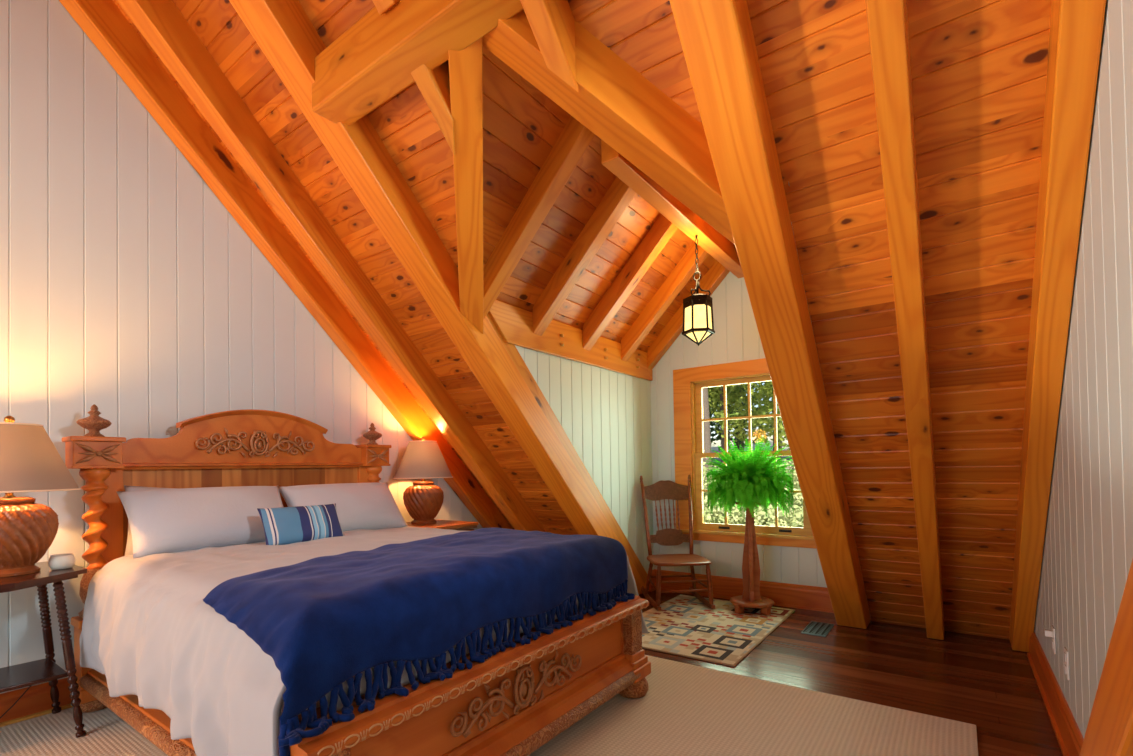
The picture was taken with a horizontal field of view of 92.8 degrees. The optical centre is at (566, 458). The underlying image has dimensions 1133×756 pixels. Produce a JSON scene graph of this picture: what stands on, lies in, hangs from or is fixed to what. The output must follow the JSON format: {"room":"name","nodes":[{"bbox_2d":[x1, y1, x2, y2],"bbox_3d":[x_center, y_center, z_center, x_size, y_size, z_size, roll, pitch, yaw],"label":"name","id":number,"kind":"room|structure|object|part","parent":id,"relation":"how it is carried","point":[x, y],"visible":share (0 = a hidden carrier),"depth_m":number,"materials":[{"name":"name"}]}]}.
{"room":"attic bedroom","nodes":[
{"label":"attic bedroom","id":0,"kind":"room"},
{"bbox_2d":[0,0,482,693],"bbox_3d":[-2.467,-1.348,3.085,0.030,5.316,7.340,-2,-1,36],"label":"wall","id":1,"kind":"structure","parent":0,"point":[129,289],"depth_m":2.98,"materials":[{"name":"paint"}]},
{"bbox_2d":[0,677,71,722],"bbox_3d":[-2.502,1.210,2.884,0.032,0.155,6.950,-2,-1,36],"label":"baseboard","id":2,"kind":"structure","parent":1,"relation":"attached to","point":[37,698],"depth_m":2.67,"materials":[{"name":"brown wood"}]},
{"bbox_2d":[0,704,72,726],"bbox_3d":[-2.511,1.277,2.859,0.045,0.022,6.900,-2,-1,36],"label":"trim","id":3,"kind":"structure","parent":1,"relation":"attached to","point":[67,706],"depth_m":2.66,"materials":[{"name":"brown wood"}]},
{"bbox_2d":[112,0,1051,638],"bbox_3d":[-0.193,-1.384,2.689,4.240,5.321,5.321,-2,-1,36],"label":"ceiling","id":4,"kind":"structure","parent":0,"point":[979,67],"depth_m":2.40,"materials":[{"name":"brown wood"}]},
{"bbox_2d":[59,0,511,528],"bbox_3d":[-1.790,-1.231,3.877,0.126,5.040,5.172,-2,-1,36],"label":"rafter","id":5,"kind":"object","parent":4,"relation":"attached to","point":[102,21],"visible":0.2,"depth_m":3.49,"materials":[{"name":"brown wood"}]},
{"bbox_2d":[116,0,545,531],"bbox_3d":[-1.445,-1.241,3.627,0.135,5.040,5.172,-2,-1,36],"label":"rafter","id":6,"kind":"object","parent":4,"relation":"attached to","point":[163,26],"visible":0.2,"depth_m":3.34,"materials":[{"name":"brown wood"}]},
{"bbox_2d":[372,0,399,14],"bbox_3d":[-1.244,-2.813,1.513,0.100,1.970,1.970,-2,-1,36],"label":"rafter","id":7,"kind":"object","parent":4,"relation":"attached to","point":[382,6],"visible":0.63,"depth_m":2.18,"materials":[{"name":"brown wood"}]},
{"bbox_2d":[312,0,523,125],"bbox_3d":[-0.401,-1.805,2.093,1.900,0.250,0.180,-2,-1,36],"label":"header beam","id":8,"kind":"structure","parent":4,"relation":"attached to","point":[374,60],"depth_m":2.27,"materials":[{"name":"brown wood"}]},
{"bbox_2d":[411,60,454,154],"bbox_3d":[-0.575,-1.631,2.400,0.090,0.408,0.280,-2,-1,36],"label":"rafter","id":9,"kind":"object","parent":4,"relation":"attached to","point":[434,85],"visible":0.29,"depth_m":2.38,"materials":[{"name":"brown wood"}]},
{"bbox_2d":[229,0,648,594],"bbox_3d":[-0.840,-1.258,3.190,0.200,5.040,5.172,-2,-1,36],"label":"rafter","id":10,"kind":"object","parent":4,"relation":"attached to","point":[283,31],"visible":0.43,"depth_m":3.08,"materials":[{"name":"orange wood"}]},
{"bbox_2d":[448,37,483,333],"bbox_3d":[-0.487,-1.405,2.684,0.140,1.202,1.509,-1,-1,-9],"label":"rafter","id":11,"kind":"object","parent":4,"relation":"attached to","point":[466,65],"visible":0.95,"depth_m":2.61,"materials":[{"name":"brown wood"}]},
{"bbox_2d":[520,0,578,91],"bbox_3d":[-0.055,-1.645,2.019,0.141,0.408,0.288,-2,-1,36],"label":"rafter","id":12,"kind":"object","parent":4,"relation":"attached to","point":[552,22],"visible":1,"depth_m":2.04,"materials":[{"name":"brown wood"}]},
{"bbox_2d":[483,10,734,243],"bbox_3d":[0.126,-1.507,2.219,1.374,1.180,0.195,-1,-1,-9],"label":"rafter","id":13,"kind":"object","parent":4,"relation":"attached to","point":[614,101],"visible":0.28,"depth_m":2.17,"materials":[{"name":"brown wood"}]},
{"bbox_2d":[669,0,870,628],"bbox_3d":[0.677,-1.300,2.093,0.195,5.038,5.168,-2,-1,36],"label":"rafter","id":14,"kind":"object","parent":4,"relation":"attached to","point":[717,40],"visible":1,"depth_m":2.28,"materials":[{"name":"orange wood"}]},
{"bbox_2d":[865,0,944,639],"bbox_3d":[1.087,-1.312,1.797,0.095,5.040,5.172,-2,-1,36],"label":"rafter","id":15,"kind":"object","parent":4,"relation":"attached to","point":[887,20],"visible":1,"depth_m":2.07,"materials":[{"name":"orange wood"}]},
{"bbox_2d":[1009,0,1105,651],"bbox_3d":[1.449,-1.322,1.535,0.093,5.040,5.172,-2,-1,36],"label":"rafter","id":16,"kind":"object","parent":4,"relation":"attached to","point":[1076,26],"visible":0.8,"depth_m":1.90,"materials":[{"name":"orange wood"}]},
{"bbox_2d":[515,346,653,573],"bbox_3d":[0.110,0.044,4.316,0.030,2.487,2.497,-2,-1,36],"label":"wall","id":17,"kind":"structure","parent":0,"point":[605,415],"depth_m":4.67,"materials":[{"name":"paint"}]},
{"bbox_2d":[486,314,647,583],"bbox_3d":[0.129,0.100,4.353,0.054,2.331,2.405,-2,-1,36],"label":"trim board","id":18,"kind":"object","parent":17,"relation":"attached to","point":[511,349],"visible":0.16,"depth_m":4.16,"materials":[{"name":"orange wood"}]},
{"bbox_2d":[488,300,652,380],"bbox_3d":[0.130,-0.902,4.358,0.106,0.260,2.370,-2,-1,36],"label":"wall plate","id":19,"kind":"object","parent":17,"relation":"attached to","point":[514,324],"visible":0.77,"depth_m":4.09,"materials":[{"name":"orange wood"}]},
{"bbox_2d":[649,569,654,591],"bbox_3d":[0.835,1.175,5.222,0.032,0.192,0.130,-2,-1,36],"label":"baseboard","id":20,"kind":"structure","parent":17,"relation":"attached to","point":[651,588],"depth_m":5.21,"materials":[{"name":"brown wood"}]},
{"bbox_2d":[483,46,715,352],"bbox_3d":[0.187,-1.508,3.712,1.006,1.003,3.395,-2,-1,36],"label":"ceiling","id":21,"kind":"structure","parent":0,"point":[522,125],"depth_m":3.38,"materials":[{"name":"brown wood"}]},
{"bbox_2d":[483,116,594,318],"bbox_3d":[-0.193,-1.394,3.120,0.900,0.994,0.100,-2,-1,36],"label":"rafter","id":22,"kind":"object","parent":21,"relation":"attached to","point":[575,138],"visible":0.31,"depth_m":3.08,"materials":[{"name":"brown wood"}]},
{"bbox_2d":[532,177,635,335],"bbox_3d":[0.147,-1.392,3.590,0.900,0.994,0.100,-2,-1,36],"label":"rafter","id":23,"kind":"object","parent":21,"relation":"attached to","point":[619,195],"visible":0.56,"depth_m":3.58,"materials":[{"name":"brown wood"}]},
{"bbox_2d":[583,214,677,349],"bbox_3d":[0.516,-1.389,4.100,0.900,0.994,0.100,-2,-1,36],"label":"rafter","id":24,"kind":"object","parent":21,"relation":"attached to","point":[662,230],"visible":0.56,"depth_m":4.09,"materials":[{"name":"brown wood"}]},
{"bbox_2d":[621,242,708,361],"bbox_3d":[0.874,-1.387,4.594,0.900,0.994,0.100,-2,-1,36],"label":"rafter","id":25,"kind":"object","parent":21,"relation":"attached to","point":[684,270],"visible":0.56,"depth_m":4.60,"materials":[{"name":"orange wood"}]},
{"bbox_2d":[601,139,743,277],"bbox_3d":[0.903,-1.763,3.853,0.110,0.300,2.290,-2,-1,36],"label":"ridge beam","id":26,"kind":"structure","parent":21,"relation":"attached to","point":[713,242],"depth_m":3.54,"materials":[{"name":"brown wood"}]},
{"bbox_2d":[682,235,714,345],"bbox_3d":[0.944,-1.216,3.889,0.204,0.804,0.236,-2,-1,36],"label":"hanging lantern","id":27,"kind":"object","parent":26,"relation":"hanging from","point":[698,323],"visible":1,"depth_m":3.83,"materials":[{"name":"metal"}]},
{"bbox_3d":[0.940,-1.476,3.893,0.023,0.284,0.023,-1,-1,7],"label":"chain","id":28,"kind":"part","parent":27,"relation":"part of","materials":[{"name":"metal"}]},
{"bbox_3d":[0.948,-0.999,3.885,0.204,0.369,0.236,-2,-1,36],"label":"frame","id":29,"kind":"part","parent":27,"relation":"part of","materials":[{"name":"metal"}]},
{"bbox_3d":[0.948,-0.983,3.885,0.170,0.301,0.196,-2,-1,36],"label":"amber glass","id":30,"kind":"part","parent":27,"relation":"part of","materials":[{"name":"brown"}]},
{"bbox_2d":[647,260,729,368],"bbox_3d":[1.169,-1.385,5.004,0.900,0.994,0.100,-2,-1,36],"label":"rafter","id":31,"kind":"object","parent":21,"relation":"attached to","point":[715,275],"visible":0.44,"depth_m":5.05,"materials":[{"name":"orange wood"}]},
{"bbox_2d":[651,272,826,587],"bbox_3d":[1.597,-0.361,4.776,1.910,3.264,0.030,-2,-1,36],"label":"wall","id":32,"kind":"structure","parent":0,"point":[736,338],"depth_m":4.91,"materials":[{"name":"paint"}]},
{"bbox_2d":[673,358,816,548],"bbox_3d":[1.621,-0.059,4.779,1.430,1.610,0.175,-2,-1,36],"label":"window","id":33,"kind":"structure","parent":32,"relation":"in","point":[688,383],"depth_m":4.98,"materials":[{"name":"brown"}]},
{"bbox_3d":[1.595,-0.107,4.746,1.380,1.515,0.024,-2,-1,36],"label":"casing","id":34,"kind":"part","parent":33,"relation":"part of","materials":[{"name":"orange wood"}]},
{"bbox_3d":[1.636,-0.372,4.813,1.000,0.705,0.035,-2,-1,36],"label":"sash","id":35,"kind":"part","parent":33,"relation":"part of","materials":[{"name":"brown wood"}]},
{"bbox_3d":[1.627,0.662,4.760,1.430,0.027,0.155,-2,-1,36],"label":"sill","id":36,"kind":"part","parent":33,"relation":"part of","materials":[{"name":"brown wood"}]},
{"bbox_3d":[1.625,0.292,4.771,1.000,0.713,0.035,-2,-1,36],"label":"sash","id":37,"kind":"part","parent":33,"relation":"part of","materials":[{"name":"wood"}]},
{"bbox_2d":[654,569,833,612],"bbox_3d":[1.606,1.154,4.725,1.865,0.192,0.032,-2,-1,36],"label":"baseboard","id":38,"kind":"structure","parent":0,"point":[815,598],"depth_m":4.62,"materials":[{"name":"brown wood"}]},
{"bbox_2d":[788,181,855,542],"bbox_3d":[1.645,0.031,3.205,0.030,2.427,2.497,-2,-1,36],"label":"wall","id":39,"kind":"structure","parent":0,"point":[788,181],"depth_m":2.98,"materials":[{"name":"paint"}]},
{"bbox_2d":[639,590,1062,755],"bbox_3d":[-0.703,1.303,1.922,4.450,0.120,7.700,-2,-1,36],"label":"floor","id":40,"kind":"structure","parent":0,"point":[980,681],"depth_m":3.08,"materials":[{"name":"brown wood"}]},
{"bbox_2d":[0,655,977,755],"bbox_3d":[-0.980,1.238,1.725,3.755,0.011,4.455,-2,-1,36],"label":"rug","id":41,"kind":"object","parent":40,"relation":"on","point":[686,709],"visible":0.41,"depth_m":2.45,"materials":[{"name":"beige carpet"}]},
{"bbox_2d":[0,685,31,718],"bbox_3d":[-2.750,1.179,2.313,0.096,0.176,0.732,-1,-1,24],"label":"lamp cord","id":42,"kind":"object","parent":41,"relation":"on","point":[31,685],"visible":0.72,"depth_m":2.60,"materials":[{"name":"brown plastic"}]},
{"bbox_2d":[0,561,86,737],"bbox_3d":[-2.570,0.887,2.224,0.630,0.759,0.840,-2,-1,36],"label":"table","id":43,"kind":"object","parent":41,"relation":"on","point":[22,675],"visible":1,"depth_m":2.45,"materials":[{"name":"brown wood"}]},
{"bbox_2d":[0,658,67,692],"bbox_3d":[-2.624,0.986,2.273,0.360,0.018,0.715,-2,-1,36],"label":"shelf","id":44,"kind":"object","parent":43,"relation":"attached to","point":[22,675],"depth_m":2.45,"materials":[{"name":"brown wood"}]},
{"bbox_3d":[-2.578,0.534,2.232,0.585,0.018,0.780,-2,-1,36],"label":"moulding","id":45,"kind":"part","parent":43,"relation":"part of","materials":[{"name":"brown wood"}]},
{"bbox_2d":[0,416,80,576],"bbox_3d":[-2.466,0.157,2.387,0.472,0.699,0.472,-2,-1,36],"label":"table lamp","id":46,"kind":"object","parent":43,"relation":"on","point":[30,461],"visible":1,"depth_m":2.33,"materials":[{"name":"ceramic"}]},
{"bbox_2d":[3,493,15,497],"bbox_3d":[-2.467,0.121,2.388,0.044,0.106,0.044,-2,-1,36],"label":"socket","id":47,"kind":"object","parent":46,"relation":"attached to","point":[7,495],"depth_m":2.37,"materials":[{"name":"gold metal"}]},
{"bbox_2d":[0,503,58,576],"bbox_3d":[-2.463,0.352,2.384,0.319,0.310,0.322,-2,-1,36],"label":"lamp base","id":48,"kind":"object","parent":46,"relation":"attached to","point":[27,530],"depth_m":2.34,"materials":[{"name":"ceramic"}]},
{"bbox_3d":[-2.469,-0.005,2.390,0.464,0.299,0.464,-2,-1,36],"label":"lamp shade","id":49,"kind":"part","parent":46,"relation":"part of","materials":[{"name":"white fabric"}]},
{"bbox_3d":[-2.469,-0.005,2.390,0.472,0.300,0.472,-2,-1,36],"label":"shade trim","id":50,"kind":"part","parent":46,"relation":"part of","materials":[{"name":"beige fabric"}]},
{"bbox_3d":[-2.568,0.906,2.676,0.038,0.735,0.122,-1,-1,-2],"label":"leg","id":51,"kind":"part","parent":43,"relation":"part of","materials":[{"name":"brown wood"}]},
{"bbox_2d":[48,553,74,569],"bbox_3d":[-2.332,0.475,2.492,0.092,0.064,0.092,-2,-1,36],"label":"candle jar","id":52,"kind":"object","parent":43,"relation":"on","point":[58,561],"visible":1,"depth_m":2.46,"materials":[{"name":"beige glass"}]},
{"bbox_3d":[-2.263,0.898,2.455,0.122,0.735,0.038,-1,-1,-16],"label":"leg","id":53,"kind":"part","parent":43,"relation":"part of","materials":[{"name":"brown wood"}]},
{"bbox_2d":[62,404,650,755],"bbox_3d":[-1.055,0.457,2.791,2.370,1.586,1.868,-2,-1,36],"label":"bed","id":54,"kind":"object","parent":41,"relation":"on","point":[514,702],"visible":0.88,"depth_m":2.63,"materials":[{"name":"brown wood"}]},
{"bbox_3d":[-2.415,1.010,2.762,0.155,0.410,0.160,-2,-1,36],"label":"post","id":55,"kind":"part","parent":54,"relation":"part of","materials":[{"name":"brown wood"}]},
{"bbox_3d":[-1.565,1.082,2.096,2.040,0.068,0.066,-2,-1,36],"label":"rail moulding","id":56,"kind":"part","parent":54,"relation":"part of","materials":[{"name":"brown wood"}]},
{"bbox_3d":[-1.550,1.087,2.116,2.140,0.105,0.050,-2,-1,36],"label":"rail","id":57,"kind":"part","parent":54,"relation":"part of","materials":[{"name":"brown wood"}]},
{"bbox_3d":[-1.958,0.043,3.445,0.070,0.034,1.600,-2,-1,36],"label":"cornice","id":58,"kind":"part","parent":54,"relation":"part of","materials":[{"name":"brown wood"}]},
{"bbox_3d":[-1.974,0.543,3.455,0.030,0.990,1.580,-2,-1,36],"label":"headboard panel","id":59,"kind":"part","parent":54,"relation":"part of","materials":[{"name":"brown wood"}]},
{"bbox_3d":[-1.977,-0.124,3.460,0.050,0.345,1.580,-2,-1,36],"label":"crest rail","id":60,"kind":"part","parent":54,"relation":"part of","materials":[{"name":"brown wood"}]},
{"bbox_2d":[281,701,319,714],"bbox_3d":[-1.107,0.761,2.827,2.020,0.465,1.600,-2,-1,36],"label":"mattress","id":61,"kind":"object","parent":54,"relation":"on","point":[317,702],"visible":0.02,"depth_m":1.62,"materials":[{"name":"white fabric"}]},
{"bbox_3d":[-0.665,0.907,1.464,0.105,0.256,0.110,-2,-1,36],"label":"foot post","id":62,"kind":"part","parent":54,"relation":"part of","materials":[{"name":"brown wood"}]},
{"bbox_2d":[79,526,647,755],"bbox_3d":[-0.951,0.753,2.852,2.038,0.646,2.133,-2,-1,36],"label":"duvet","id":63,"kind":"object","parent":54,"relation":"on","point":[148,626],"visible":0.42,"depth_m":1.99,"materials":[{"name":"grey fabric"}]},
{"bbox_2d":[124,485,176,555],"bbox_3d":[-2.065,0.359,3.108,0.185,0.439,0.804,-2,-1,34],"label":"pillow","id":64,"kind":"object","parent":63,"relation":"on","point":[129,547],"visible":0.02,"depth_m":2.81,"materials":[{"name":"grey fabric"}]},
{"bbox_2d":[116,486,282,557],"bbox_3d":[-1.924,0.319,2.957,0.290,0.327,0.800,-2,-1,36],"label":"pillow","id":65,"kind":"object","parent":63,"relation":"on","point":[182,519],"visible":0.84,"depth_m":2.80,"materials":[{"name":"grey fabric"}]},
{"bbox_2d":[257,503,343,544],"bbox_3d":[-1.488,0.369,3.049,0.157,0.204,0.444,-2,-1,42],"label":"cushion","id":66,"kind":"object","parent":63,"relation":"on","point":[282,525],"visible":0.94,"depth_m":2.98,"materials":[{"name":"fabric"}]},
{"bbox_2d":[279,482,407,530],"bbox_3d":[-1.463,0.327,3.598,0.293,0.327,0.800,-2,-1,36],"label":"pillow","id":67,"kind":"object","parent":63,"relation":"on","point":[369,506],"visible":0.7,"depth_m":3.54,"materials":[{"name":"grey fabric"}]},
{"bbox_2d":[203,527,634,755],"bbox_3d":[-0.567,0.645,2.397,1.036,0.504,1.888,-2,-1,36],"label":"throw blanket","id":68,"kind":"object","parent":63,"relation":"on","point":[323,622],"visible":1,"depth_m":1.84,"materials":[{"name":"fabric"}]},
{"bbox_3d":[-0.186,0.757,2.161,0.203,0.053,1.850,-2,-1,36],"label":"rail","id":69,"kind":"part","parent":54,"relation":"part of","materials":[{"name":"brown wood"}]},
{"bbox_3d":[-0.104,0.760,2.102,0.009,0.033,1.807,-2,-1,36],"label":"egg moulding","id":70,"kind":"part","parent":54,"relation":"part of","materials":[{"name":"brown wood"}]},
{"bbox_3d":[-0.166,0.902,2.146,0.015,0.208,1.550,-2,-1,36],"label":"panel moulding","id":71,"kind":"part","parent":54,"relation":"part of","materials":[{"name":"brown wood"}]},
{"bbox_3d":[-0.180,0.908,2.156,0.030,0.260,1.620,-2,-1,36],"label":"footboard panel","id":72,"kind":"part","parent":54,"relation":"part of","materials":[{"name":"brown wood"}]},
{"bbox_3d":[-0.158,1.038,2.140,0.110,0.070,1.660,-2,-1,36],"label":"rail","id":73,"kind":"part","parent":54,"relation":"part of","materials":[{"name":"brown wood"}]},
{"bbox_3d":[0.325,0.913,2.834,0.105,0.256,0.110,-2,-1,36],"label":"foot post","id":74,"kind":"part","parent":54,"relation":"part of","materials":[{"name":"brown wood"}]},
{"bbox_2d":[406,519,478,530],"bbox_3d":[-1.069,0.902,4.322,0.563,0.770,0.502,-2,-1,36],"label":"nightstand","id":75,"kind":"object","parent":41,"relation":"on","point":[441,524],"visible":0.16,"depth_m":4.26,"materials":[{"name":"brown wood"}]},
{"bbox_2d":[393,436,452,523],"bbox_3d":[-1.159,0.168,4.366,0.472,0.699,0.472,-2,-1,36],"label":"table lamp","id":76,"kind":"object","parent":75,"relation":"on","point":[423,459],"visible":1,"depth_m":4.25,"materials":[{"name":"ceramic"}]},
{"bbox_3d":[-1.161,0.006,4.369,0.464,0.299,0.464,-2,-1,36],"label":"lamp shade","id":77,"kind":"part","parent":76,"relation":"part of","materials":[{"name":"white fabric"}]},
{"bbox_3d":[-1.161,0.006,4.369,0.472,0.300,0.472,-2,-1,36],"label":"shade trim","id":78,"kind":"part","parent":76,"relation":"part of","materials":[{"name":"beige fabric"}]},
{"bbox_2d":[403,484,443,523],"bbox_3d":[-1.155,0.362,4.363,0.319,0.310,0.322,-2,-1,36],"label":"lamp base","id":79,"kind":"object","parent":76,"relation":"attached to","point":[423,502],"depth_m":4.26,"materials":[{"name":"ceramic"}]},
{"bbox_3d":[-1.080,0.553,4.325,0.537,0.022,0.492,-2,-1,36],"label":"rope moulding","id":80,"kind":"part","parent":75,"relation":"part of","materials":[{"name":"brown wood"}]},
{"bbox_2d":[642,594,794,666],"bbox_3d":[1.025,1.244,4.097,1.009,0.009,1.494,-2,-1,36],"label":"patterned rug","id":81,"kind":"object","parent":40,"relation":"on","point":[684,626],"visible":0.85,"depth_m":3.92,"materials":[{"name":"fabric"}]},
{"bbox_2d":[640,475,714,610],"bbox_3d":[0.947,0.697,4.776,0.490,1.104,0.740,-1,-1,-4],"label":"rocking chair","id":82,"kind":"object","parent":81,"relation":"on","point":[660,490],"visible":0.99,"depth_m":4.89,"materials":[{"name":"brown wood"}]},
{"bbox_3d":[0.726,0.531,4.931,0.038,0.760,0.196,-1,-1,-19],"label":"post","id":83,"kind":"part","parent":82,"relation":"part of","materials":[{"name":"brown wood"}]},
{"bbox_3d":[0.746,1.054,4.861,0.037,0.331,0.102,0,-1,-45],"label":"leg","id":84,"kind":"part","parent":82,"relation":"part of","materials":[{"name":"brown wood"}]},
{"bbox_3d":[0.760,1.050,4.449,0.044,0.332,0.058,-2,-1,41],"label":"leg","id":85,"kind":"part","parent":82,"relation":"part of","materials":[{"name":"brown wood"}]},
{"bbox_3d":[0.925,0.293,5.017,0.430,0.186,0.075,-1,-1,-4],"label":"crest rail","id":86,"kind":"part","parent":82,"relation":"part of","materials":[{"name":"brown wood"}]},
{"bbox_3d":[0.938,0.712,4.913,0.410,0.151,0.063,-1,-1,-4],"label":"rail","id":87,"kind":"part","parent":82,"relation":"part of","materials":[{"name":"brown wood"}]},
{"bbox_3d":[0.958,0.873,4.659,0.490,0.030,0.470,-1,-1,-4],"label":"seat","id":88,"kind":"part","parent":82,"relation":"part of","materials":[{"name":"brown wood"}]},
{"bbox_3d":[1.141,0.525,4.960,0.038,0.760,0.196,-1,-1,12],"label":"post","id":89,"kind":"part","parent":82,"relation":"part of","materials":[{"name":"brown wood"}]},
{"bbox_3d":[1.146,1.048,4.888,0.037,0.331,0.102,-2,-1,37],"label":"leg","id":90,"kind":"part","parent":82,"relation":"part of","materials":[{"name":"brown wood"}]},
{"bbox_3d":[1.188,1.043,4.478,0.058,0.332,0.044,-2,-1,41],"label":"leg","id":91,"kind":"part","parent":82,"relation":"part of","materials":[{"name":"brown wood"}]},
{"bbox_2d":[730,502,773,615],"bbox_3d":[1.500,0.792,4.391,0.344,0.884,0.344,-1,-1,28],"label":"plant stand","id":92,"kind":"object","parent":81,"relation":"on","point":[751,598],"visible":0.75,"depth_m":4.36,"materials":[{"name":"brown wood"}]},
{"bbox_2d":[705,435,794,516],"bbox_3d":[1.491,0.147,4.401,0.687,0.670,0.684,0,-1,-29],"label":"potted fern","id":93,"kind":"object","parent":92,"relation":"on","point":[749,479],"visible":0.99,"depth_m":4.20,"materials":[{"name":"green plant"}]},
{"bbox_2d":[801,621,833,636],"bbox_3d":[1.823,1.228,3.909,0.160,0.008,0.340,-2,-1,36],"label":"floor vent","id":94,"kind":"object","parent":40,"relation":"in","point":[813,628],"visible":1,"depth_m":3.89,"materials":[{"name":"metal"}]},
{"bbox_2d":[1034,0,1132,737],"bbox_3d":[0.892,-1.413,0.657,0.030,5.258,7.340,-2,-1,36],"label":"wall","id":95,"kind":"structure","parent":0,"point":[1087,558],"depth_m":1.65,"materials":[{"name":"paint"}]},
{"bbox_2d":[1044,625,1055,653],"bbox_3d":[2.279,0.849,2.544,0.035,0.116,0.072,-2,-1,36],"label":"wall outlet","id":96,"kind":"object","parent":95,"relation":"attached to","point":[1049,633],"visible":1,"depth_m":2.53,"materials":[{"name":"white plastic"}]},
{"bbox_3d":[2.290,0.849,2.536,0.006,0.116,0.072,-2,-1,36],"label":"plate","id":97,"kind":"part","parent":96,"relation":"part of","materials":[{"name":"white plastic"}]},
{"bbox_2d":[1027,631,1083,755],"bbox_3d":[2.311,1.117,2.575,0.032,0.175,1.790,-2,-1,36],"label":"baseboard","id":98,"kind":"structure","parent":95,"relation":"attached to","point":[1070,739],"depth_m":2.44,"materials":[{"name":"brown wood"}]},
{"bbox_2d":[1064,647,1068,679],"bbox_3d":[2.072,0.847,2.237,0.009,0.116,0.072,-2,-1,36],"label":"wall outlet","id":99,"kind":"object","parent":95,"relation":"attached to","point":[1066,653],"visible":1,"depth_m":2.22,"materials":[{"name":"white plastic"}]},
{"bbox_2d":[1064,652,1066,673],"bbox_3d":[2.070,0.848,2.238,0.004,0.084,0.034,-2,-1,36],"label":"receptacle","id":100,"kind":"object","parent":99,"relation":"attached to","point":[1065,653],"depth_m":2.23,"materials":[{"name":"white plastic"}]},
{"bbox_2d":[1079,559,1132,755],"bbox_3d":[1.215,0.649,1.165,0.130,1.094,1.210,-2,-1,36],"label":"brace","id":101,"kind":"object","parent":95,"relation":"attached to","point":[1109,731],"visible":1,"depth_m":0.96,"materials":[{"name":"orange wood"}]},
{"label":"outside","id":102,"kind":"structure","parent":0,"visible":0},
{"bbox_2d":[711,435,801,526],"bbox_3d":[8.832,0.320,19.034,44.000,4.146,30.000,-2,-1,36],"label":"hillside","id":103,"kind":"structure","parent":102,"point":[714,447],"depth_m":28.97,"materials":[{"name":"green plant"}]},
{"bbox_2d":[703,462,722,519],"bbox_3d":[2.785,0.827,12.175,2.017,1.729,2.006,-2,-1,36],"label":"shrub","id":104,"kind":"object","parent":103,"relation":"on","point":[705,494],"visible":0.02,"depth_m":11.75,"materials":[{"name":"green plant"}]},
{"bbox_2d":[703,496,730,523],"bbox_3d":[2.141,1.285,9.567,1.628,1.385,1.652,-2,-1,36],"label":"shrub","id":105,"kind":"object","parent":103,"relation":"on","point":[706,511],"visible":0.02,"depth_m":9.22,"materials":[{"name":"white plant"}]},
{"bbox_2d":[703,385,733,486],"bbox_3d":[3.590,-3.077,13.484,2.042,8.954,1.783,0,-1,-45],"label":"tree","id":106,"kind":"object","parent":103,"relation":"on","point":[706,424],"visible":0.02,"depth_m":13.43,"materials":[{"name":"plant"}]},
{"bbox_3d":[3.561,-4.633,13.507,1.881,5.841,2.033,-2,-1,36],"label":"crown","id":107,"kind":"part","parent":106,"relation":"part of","materials":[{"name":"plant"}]},
{"bbox_2d":[708,384,757,461],"bbox_3d":[5.259,-3.866,17.943,3.692,9.452,3.757,-2,-1,36],"label":"tree","id":108,"kind":"object","parent":103,"relation":"on","point":[715,396],"visible":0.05,"depth_m":17.87,"materials":[{"name":"green plant"}]},
{"bbox_3d":[5.299,-4.891,18.009,3.726,7.400,3.905,-2,-1,36],"label":"crown","id":109,"kind":"part","parent":108,"relation":"part of","materials":[{"name":"green plant"}]},
{"bbox_2d":[708,383,765,451],"bbox_3d":[6.421,-5.404,22.319,4.088,11.462,5.266,-2,-1,36],"label":"tree","id":110,"kind":"object","parent":103,"relation":"on","point":[712,423],"visible":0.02,"depth_m":21.56,"materials":[{"name":"green plant"}]},
{"bbox_2d":[707,500,769,525],"bbox_3d":[3.028,1.296,9.271,1.423,1.210,1.430,-2,-1,36],"label":"shrub","id":111,"kind":"object","parent":103,"relation":"on","point":[734,518],"visible":0.07,"depth_m":9.07,"materials":[{"name":"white plant"}]},
{"bbox_2d":[711,381,784,463],"bbox_3d":[5.994,-3.750,16.140,3.653,9.396,3.679,-2,-1,36],"label":"tree","id":112,"kind":"object","parent":103,"relation":"on","point":[741,413],"visible":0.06,"depth_m":16.45,"materials":[{"name":"green plant"}]},
{"bbox_2d":[705,462,799,516],"bbox_3d":[4.014,0.762,11.670,2.008,1.722,2.039,-2,-1,36],"label":"shrub","id":113,"kind":"object","parent":103,"relation":"on","point":[722,462],"visible":0.02,"depth_m":11.49,"materials":[{"name":"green plant"}]},
{"bbox_2d":[735,381,801,505],"bbox_3d":[5.680,-2.955,13.316,2.960,8.377,3.607,-2,-1,36],"label":"tree","id":114,"kind":"object","parent":103,"relation":"on","point":[768,408],"visible":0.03,"depth_m":13.83,"materials":[{"name":"green plant"}]},
{"bbox_3d":[5.658,-3.637,13.335,2.987,7.061,3.607,-2,-1,36],"label":"crown","id":115,"kind":"part","parent":114,"relation":"part of","materials":[{"name":"green plant"}]},
{"bbox_2d":[754,504,803,527],"bbox_3d":[3.513,1.312,8.568,1.458,1.216,1.453,-2,-1,36],"label":"shrub","id":116,"kind":"object","parent":103,"relation":"on","point":[797,520],"visible":0.14,"depth_m":8.46,"materials":[{"name":"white plant"}]},
{"bbox_2d":[768,459,802,510],"bbox_3d":[4.866,0.759,10.791,2.024,1.703,2.051,-2,-1,36],"label":"shrub","id":117,"kind":"object","parent":103,"relation":"on","point":[797,497],"visible":0.08,"depth_m":10.59,"materials":[{"name":"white plant"}]}
]}

